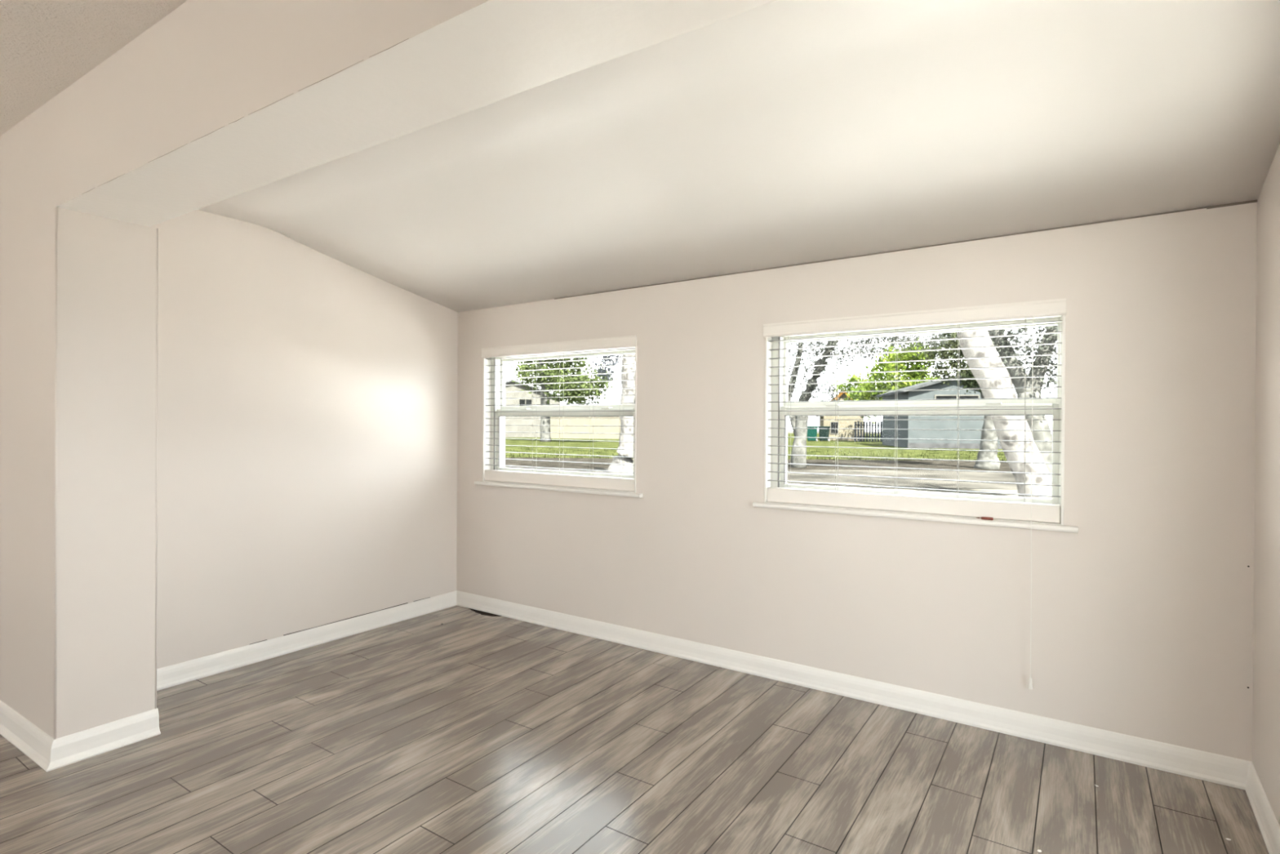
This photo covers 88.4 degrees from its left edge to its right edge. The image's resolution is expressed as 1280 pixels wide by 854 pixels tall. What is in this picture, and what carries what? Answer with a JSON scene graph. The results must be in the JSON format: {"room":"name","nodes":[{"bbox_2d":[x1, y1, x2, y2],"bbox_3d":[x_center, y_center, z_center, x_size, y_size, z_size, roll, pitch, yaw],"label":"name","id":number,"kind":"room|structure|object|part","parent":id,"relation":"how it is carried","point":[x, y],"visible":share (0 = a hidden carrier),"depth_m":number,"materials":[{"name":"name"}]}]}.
{"room":"empty living room","nodes":[
{"label":"empty living room","id":0,"kind":"room"},
{"bbox_2d":[0,95,158,739],"bbox_3d":[-3.441,-0.103,3.445,3.246,2.800,0.397,0,0,34],"label":"wall","id":1,"kind":"structure","parent":0,"point":[79,291],"depth_m":2.58,"materials":[{"name":"beige paint"}]},
{"bbox_2d":[0,699,53,771],"bbox_3d":[-3.536,1.197,3.294,3.276,0.100,0.031,0,0,33],"label":"baseboard","id":2,"kind":"structure","parent":1,"relation":"attached to","point":[29,739],"depth_m":2.56,"materials":[{"name":"white paint"}]},
{"bbox_2d":[46,707,160,771],"bbox_3d":[-2.078,1.208,2.556,0.031,0.100,0.359,0,0,34],"label":"baseboard","id":3,"kind":"object","parent":1,"relation":"attached to","point":[73,748],"visible":1,"depth_m":2.55,"materials":[{"name":"white paint"}]},
{"bbox_2d":[0,0,187,136],"bbox_3d":[-3.120,-1.285,0.617,6.912,0.120,4.350,0,0,34],"label":"ceiling","id":4,"kind":"structure","parent":0,"point":[46,46],"depth_m":2.08,"materials":[{"name":"white paint"}]},
{"bbox_2d":[156,209,457,668],"bbox_3d":[-1.989,0.029,3.800,0.200,3.050,2.198,0,0,34],"label":"wall","id":5,"kind":"structure","parent":0,"point":[307,397],"depth_m":3.67,"materials":[{"name":"beige paint"}]},
{"bbox_2d":[156,590,456,690],"bbox_3d":[-1.850,1.205,3.822,0.026,0.101,2.006,0,0,34],"label":"baseboard","id":6,"kind":"structure","parent":5,"relation":"attached to","point":[184,672],"depth_m":3.68,"materials":[{"name":"white paint"}]},
{"bbox_2d":[56,0,777,226],"bbox_3d":[-0.527,-1.115,1.556,3.694,0.628,0.294,0,0,33],"label":"beam","id":7,"kind":"structure","parent":0,"point":[215,101],"depth_m":1.69,"materials":[{"name":"paint"}]},
{"bbox_2d":[0,605,1269,853],"bbox_3d":[-2.524,1.359,1.540,6.912,0.201,6.548,0,0,34],"label":"floor","id":8,"kind":"structure","parent":0,"point":[477,731],"depth_m":2.42,"materials":[{"name":"grey wood"}]},
{"bbox_2d":[197,0,1279,311],"bbox_3d":[-0.157,-0.991,2.586,4.220,0.396,2.215,0,0,34],"label":"ceiling","id":9,"kind":"structure","parent":0,"point":[777,134],"depth_m":2.29,"materials":[{"name":"paint"}]},
{"bbox_2d":[456,202,1257,761],"bbox_3d":[0.518,0.045,3.562,4.630,3.050,0.200,0,0,34],"label":"wall","id":10,"kind":"structure","parent":0,"point":[1141,624],"depth_m":2.83,"materials":[{"name":"beige paint"}]},
{"bbox_2d":[474,346,643,497],"bbox_3d":[-0.512,-0.062,4.210,1.366,0.922,0.201,0,0,34],"label":"window","id":11,"kind":"structure","parent":10,"relation":"in","point":[495,430],"depth_m":4.37,"materials":[{"name":"white paint"}]},
{"bbox_2d":[480,335,636,491],"bbox_3d":[-0.538,-0.081,4.175,1.278,0.904,0.073,0,0,34],"label":"window blind","id":12,"kind":"object","parent":11,"relation":"attached to","point":[628,341],"visible":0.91,"depth_m":4.12,"materials":[{"name":"white plastic"}]},
{"bbox_3d":[-0.957,-0.056,4.461,0.004,0.842,0.037,0,0,34],"label":"ladder cord","id":13,"kind":"part","parent":12,"relation":"part of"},
{"bbox_3d":[-0.686,-0.053,4.280,0.004,0.842,0.037,0,0,34],"label":"ladder cord","id":14,"kind":"part","parent":12,"relation":"part of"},
{"bbox_3d":[-0.533,0.335,4.183,1.246,0.072,0.053,0,0,34],"label":"rail","id":15,"kind":"part","parent":12,"relation":"part of","materials":[{"name":"white plastic"}]},
{"bbox_3d":[-0.495,-0.052,4.152,0.004,0.842,0.037,0,0,34],"label":"ladder cord","id":16,"kind":"part","parent":12,"relation":"part of","materials":[{"name":"white fabric"}]},
{"bbox_3d":[-0.296,-0.050,4.018,0.004,0.842,0.037,0,0,34],"label":"ladder cord","id":17,"kind":"part","parent":12,"relation":"part of","materials":[{"name":"white fabric"}]},
{"bbox_3d":[-0.109,-0.049,3.893,0.004,0.842,0.037,0,0,34],"label":"ladder cord","id":18,"kind":"part","parent":12,"relation":"part of","materials":[{"name":"white fabric"}]},
{"bbox_3d":[-0.544,0.386,4.168,1.366,0.026,0.096,0,0,34],"label":"sill","id":19,"kind":"part","parent":11,"relation":"part of","materials":[{"name":"white paint"}]},
{"bbox_3d":[-0.485,-0.073,4.250,1.270,0.900,0.105,0,0,34],"label":"frame","id":20,"kind":"part","parent":11,"relation":"part of","materials":[{"name":"white plastic"}]},
{"bbox_3d":[-0.501,0.107,4.232,1.174,0.449,0.038,0,0,34],"label":"sash","id":21,"kind":"part","parent":11,"relation":"part of","materials":[{"name":"white plastic"}]},
{"bbox_3d":[-0.474,-0.280,4.268,1.174,0.397,0.030,0,0,34],"label":"sash","id":22,"kind":"part","parent":11,"relation":"part of","materials":[{"name":"white plastic"}]},
{"bbox_2d":[456,590,1251,789],"bbox_3d":[0.429,1.221,3.489,4.180,0.098,0.021,0,0,34],"label":"baseboard","id":23,"kind":"structure","parent":10,"relation":"attached to","point":[1228,771],"depth_m":2.95,"materials":[{"name":"white paint"}]},
{"bbox_2d":[752,315,1078,533],"bbox_3d":[1.209,-0.048,3.057,1.383,0.922,0.201,0,0,34],"label":"window","id":24,"kind":"structure","parent":10,"relation":"in","point":[1042,402],"depth_m":3.06,"materials":[{"name":"white paint"}]},
{"bbox_2d":[763,297,1066,688],"bbox_3d":[1.172,0.271,3.010,1.295,1.580,0.103,0,0,34],"label":"window blind","id":25,"kind":"object","parent":24,"relation":"attached to","point":[1012,510],"visible":1,"depth_m":2.93,"materials":[{"name":"plastic"}]},
{"bbox_3d":[0.753,-0.041,3.315,0.004,0.842,0.037,0,0,34],"label":"ladder cord","id":26,"kind":"part","parent":25,"relation":"part of","materials":[{"name":"white fabric"}]},
{"bbox_3d":[0.952,-0.040,3.181,0.004,0.842,0.037,0,0,34],"label":"ladder cord","id":27,"kind":"part","parent":25,"relation":"part of","materials":[{"name":"white fabric"}]},
{"bbox_3d":[1.180,-0.038,3.029,0.004,0.842,0.037,0,0,34],"label":"ladder cord","id":28,"kind":"part","parent":25,"relation":"part of","materials":[{"name":"white fabric"}]},
{"bbox_3d":[1.187,0.349,3.030,1.263,0.072,0.053,0,0,34],"label":"rail","id":29,"kind":"part","parent":25,"relation":"part of","materials":[{"name":"white plastic"}]},
{"bbox_3d":[1.396,-0.036,2.884,0.004,0.842,0.037,0,0,34],"label":"ladder cord","id":30,"kind":"part","parent":25,"relation":"part of","materials":[{"name":"white fabric"}]},
{"bbox_3d":[1.606,-0.034,2.743,0.004,0.842,0.037,0,0,34],"label":"ladder cord","id":31,"kind":"part","parent":25,"relation":"part of","materials":[{"name":"white fabric"}]},
{"bbox_3d":[1.597,0.290,2.680,0.005,1.490,0.027,0,0,32],"label":"pull cord","id":32,"kind":"part","parent":25,"relation":"part of","materials":[{"name":"fabric"}]},
{"bbox_3d":[1.177,0.400,3.015,1.383,0.026,0.096,0,0,34],"label":"sill","id":33,"kind":"part","parent":24,"relation":"part of","materials":[{"name":"white paint"}]},
{"bbox_3d":[1.236,0.122,3.068,1.217,0.449,0.038,0,0,34],"label":"sash","id":34,"kind":"part","parent":24,"relation":"part of","materials":[{"name":"white plastic"}]},
{"bbox_3d":[1.262,-0.265,3.103,1.217,0.397,0.030,0,0,34],"label":"sash","id":35,"kind":"part","parent":24,"relation":"part of","materials":[{"name":"white plastic"}]},
{"bbox_2d":[977,516,993,519],"bbox_3d":[1.461,0.387,2.791,0.066,0.012,0.013,0,0,34],"label":"stub","id":36,"kind":"object","parent":24,"relation":"on","point":[981,517],"visible":1,"depth_m":2.78,"materials":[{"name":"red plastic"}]},
{"bbox_2d":[1252,142,1279,826],"bbox_3d":[0.301,0.059,-0.474,0.200,3.050,6.756,0,0,35],"label":"wall","id":37,"kind":"structure","parent":0,"point":[1266,605],"depth_m":2.13,"materials":[{"name":"beige paint"}]},
{"bbox_2d":[1244,761,1279,853],"bbox_3d":[1.997,1.235,2.108,0.021,0.098,0.568,0,0,35],"label":"baseboard","id":38,"kind":"structure","parent":37,"relation":"attached to","point":[1267,821],"depth_m":2.10,"materials":[{"name":"white paint"}]},
{"label":"outside","id":39,"kind":"structure","parent":0,"visible":0},
{"bbox_2d":[521,467,1017,489],"bbox_3d":[-15.008,1.223,17.505,127.931,0.010,88.515,0,0,34],"label":"street","id":40,"kind":"structure","parent":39,"point":[934,474],"depth_m":17.26,"materials":[{"name":"grey asphalt"}]},
{"bbox_2d":[588,353,635,474],"bbox_3d":[-0.742,-1.437,17.194,3.436,5.987,3.230,0,0,34],"label":"tree","id":41,"kind":"object","parent":40,"relation":"on","point":[627,422],"visible":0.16,"depth_m":16.91,"materials":[{"name":"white plant"}]},
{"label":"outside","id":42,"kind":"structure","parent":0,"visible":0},
{"bbox_2d":[788,431,1052,496],"bbox_3d":[20.557,1.399,84.550,240.000,0.400,156.651,0,0,34],"label":"ground","id":43,"kind":"structure","parent":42,"point":[1004,491],"depth_m":14.10,"materials":[{"name":"grey concrete"}]},
{"bbox_2d":[956,329,1052,498],"bbox_3d":[3.128,-2.705,9.134,5.109,8.445,3.442,0,0,34],"label":"leaning tree","id":44,"kind":"object","parent":43,"relation":"on","point":[976,342],"visible":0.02,"depth_m":7.77,"materials":[{"name":"white plant"}]},
{"bbox_2d":[987,325,1057,477],"bbox_3d":[7.016,-1.978,11.979,4.134,6.840,3.292,0,0,34],"label":"forked tree","id":45,"kind":"object","parent":43,"relation":"on","point":[1046,338],"visible":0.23,"depth_m":11.89,"materials":[{"name":"grey plant"}]},
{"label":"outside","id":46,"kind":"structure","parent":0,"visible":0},
{"bbox_2d":[505,433,1006,460],"bbox_3d":[-15.006,1.021,70.804,173.817,0.030,156.956,0,0,34],"label":"lawn","id":47,"kind":"structure","parent":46,"point":[524,442],"depth_m":36.39,"materials":[{"name":"green plant"}]},
{"bbox_2d":[505,379,561,437],"bbox_3d":[-13.271,-1.836,68.685,10.200,5.780,6.700,0,0,-10],"label":"house","id":48,"kind":"structure","parent":47,"relation":"on","point":[511,424],"depth_m":65.89,"materials":[{"name":"white paint"}]},
{"bbox_3d":[-11.476,-2.396,65.945,1.200,0.700,0.018,0,0,-10],"label":"pane","id":49,"kind":"part","parent":48,"relation":"part of","materials":[{"name":"grey glass"}]},
{"bbox_2d":[506,356,617,441],"bbox_3d":[-6.038,-3.088,49.750,10.040,8.660,4.768,0,0,28],"label":"spreading tree","id":50,"kind":"object","parent":47,"relation":"on","point":[545,434],"visible":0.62,"depth_m":49.05,"materials":[{"name":"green plant"}]},
{"bbox_2d":[550,401,635,439],"bbox_3d":[-4.390,-0.917,61.358,9.058,4.100,0.500,0,0,1],"label":"wall","id":51,"kind":"structure","parent":47,"relation":"on","point":[614,427],"depth_m":61.31,"materials":[{"name":"beige paint"}]},
{"bbox_3d":[-4.693,0.056,61.419,8.268,2.150,0.240,0,0,2],"label":"wall panel","id":52,"kind":"part","parent":51,"relation":"part of","materials":[{"name":"beige paint"}]},
{"bbox_2d":[807,426,817,441],"bbox_3d":[14.887,0.598,56.959,0.860,1.328,0.840,0,0,34],"label":"bin","id":53,"kind":"object","parent":47,"relation":"on","point":[811,432],"visible":0.79,"depth_m":56.67,"materials":[{"name":"teal plastic"}]},
{"bbox_2d":[817,426,830,441],"bbox_3d":[15.913,0.605,56.873,0.860,1.328,0.840,0,0,34],"label":"bin","id":54,"kind":"object","parent":47,"relation":"on","point":[822,433],"visible":0.98,"depth_m":56.60,"materials":[{"name":"green plastic"}]},
{"bbox_3d":[15.917,-0.004,56.871,0.860,0.110,0.840,0,0,34],"label":"lid","id":55,"kind":"part","parent":54,"relation":"part of","materials":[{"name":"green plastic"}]},
{"bbox_2d":[816,392,866,440],"bbox_3d":[19.279,-1.022,63.263,4.200,4.580,6.700,0,0,12],"label":"house","id":56,"kind":"structure","parent":47,"relation":"on","point":[833,424],"depth_m":60.36,"materials":[{"name":"yellow paint"}]},
{"bbox_3d":[17.872,0.069,60.484,0.600,1.000,0.018,0,0,12],"label":"pane","id":57,"kind":"part","parent":56,"relation":"part of","materials":[{"name":"grey glass"}]},
{"bbox_2d":[830,369,875,400],"bbox_3d":[23.140,-2.471,71.225,5.754,7.589,3.516,0,0,34],"label":"tree","id":58,"kind":"object","parent":47,"relation":"on","point":[854,378],"visible":0.28,"depth_m":70.69,"materials":[{"name":"green plant"}]},
{"bbox_2d":[853,421,882,441],"bbox_3d":[21.956,0.384,56.163,7.159,1.750,0.095,0,0,5],"label":"picket fence","id":59,"kind":"object","parent":47,"relation":"on","point":[858,424],"visible":0.43,"depth_m":56.34,"materials":[{"name":"white wood"}]},
{"bbox_2d":[844,336,942,423],"bbox_3d":[20.514,-2.957,53.529,8.565,8.659,5.636,0,0,34],"label":"tree","id":60,"kind":"object","parent":47,"relation":"on","point":[907,356],"visible":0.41,"depth_m":52.53,"materials":[{"name":"green plant"}]},
{"bbox_2d":[876,375,1002,448],"bbox_3d":[19.823,-0.924,43.712,6.300,4.530,7.700,0,0,8],"label":"house","id":61,"kind":"structure","parent":47,"relation":"on","point":[924,394],"depth_m":40.41,"materials":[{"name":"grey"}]},
{"bbox_3d":[19.372,-1.549,40.228,2.450,0.700,0.018,0,0,8],"label":"pane","id":62,"kind":"part","parent":61,"relation":"part of","materials":[{"name":"glass"}]},
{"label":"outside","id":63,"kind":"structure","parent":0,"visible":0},
{"bbox_2d":[505,457,1011,471],"bbox_3d":[-15.007,1.196,23.555,127.986,0.020,88.598,0,0,34],"label":"verge","id":64,"kind":"structure","parent":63,"point":[917,464],"depth_m":23.14,"materials":[{"name":"soil"}]},
{"bbox_2d":[787,333,955,467],"bbox_3d":[6.112,-2.100,20.753,7.624,7.030,4.571,1,0,38],"label":"tree","id":65,"kind":"object","parent":64,"relation":"on","point":[826,351],"visible":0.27,"depth_m":20.84,"materials":[{"name":"grey plant"}]},
{"bbox_2d":[911,330,1005,469],"bbox_3d":[10.752,-1.754,21.880,3.640,6.513,3.811,0,0,-37],"label":"tree","id":66,"kind":"object","parent":64,"relation":"on","point":[988,424],"visible":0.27,"depth_m":21.32,"materials":[{"name":"grey plant"}]}
]}

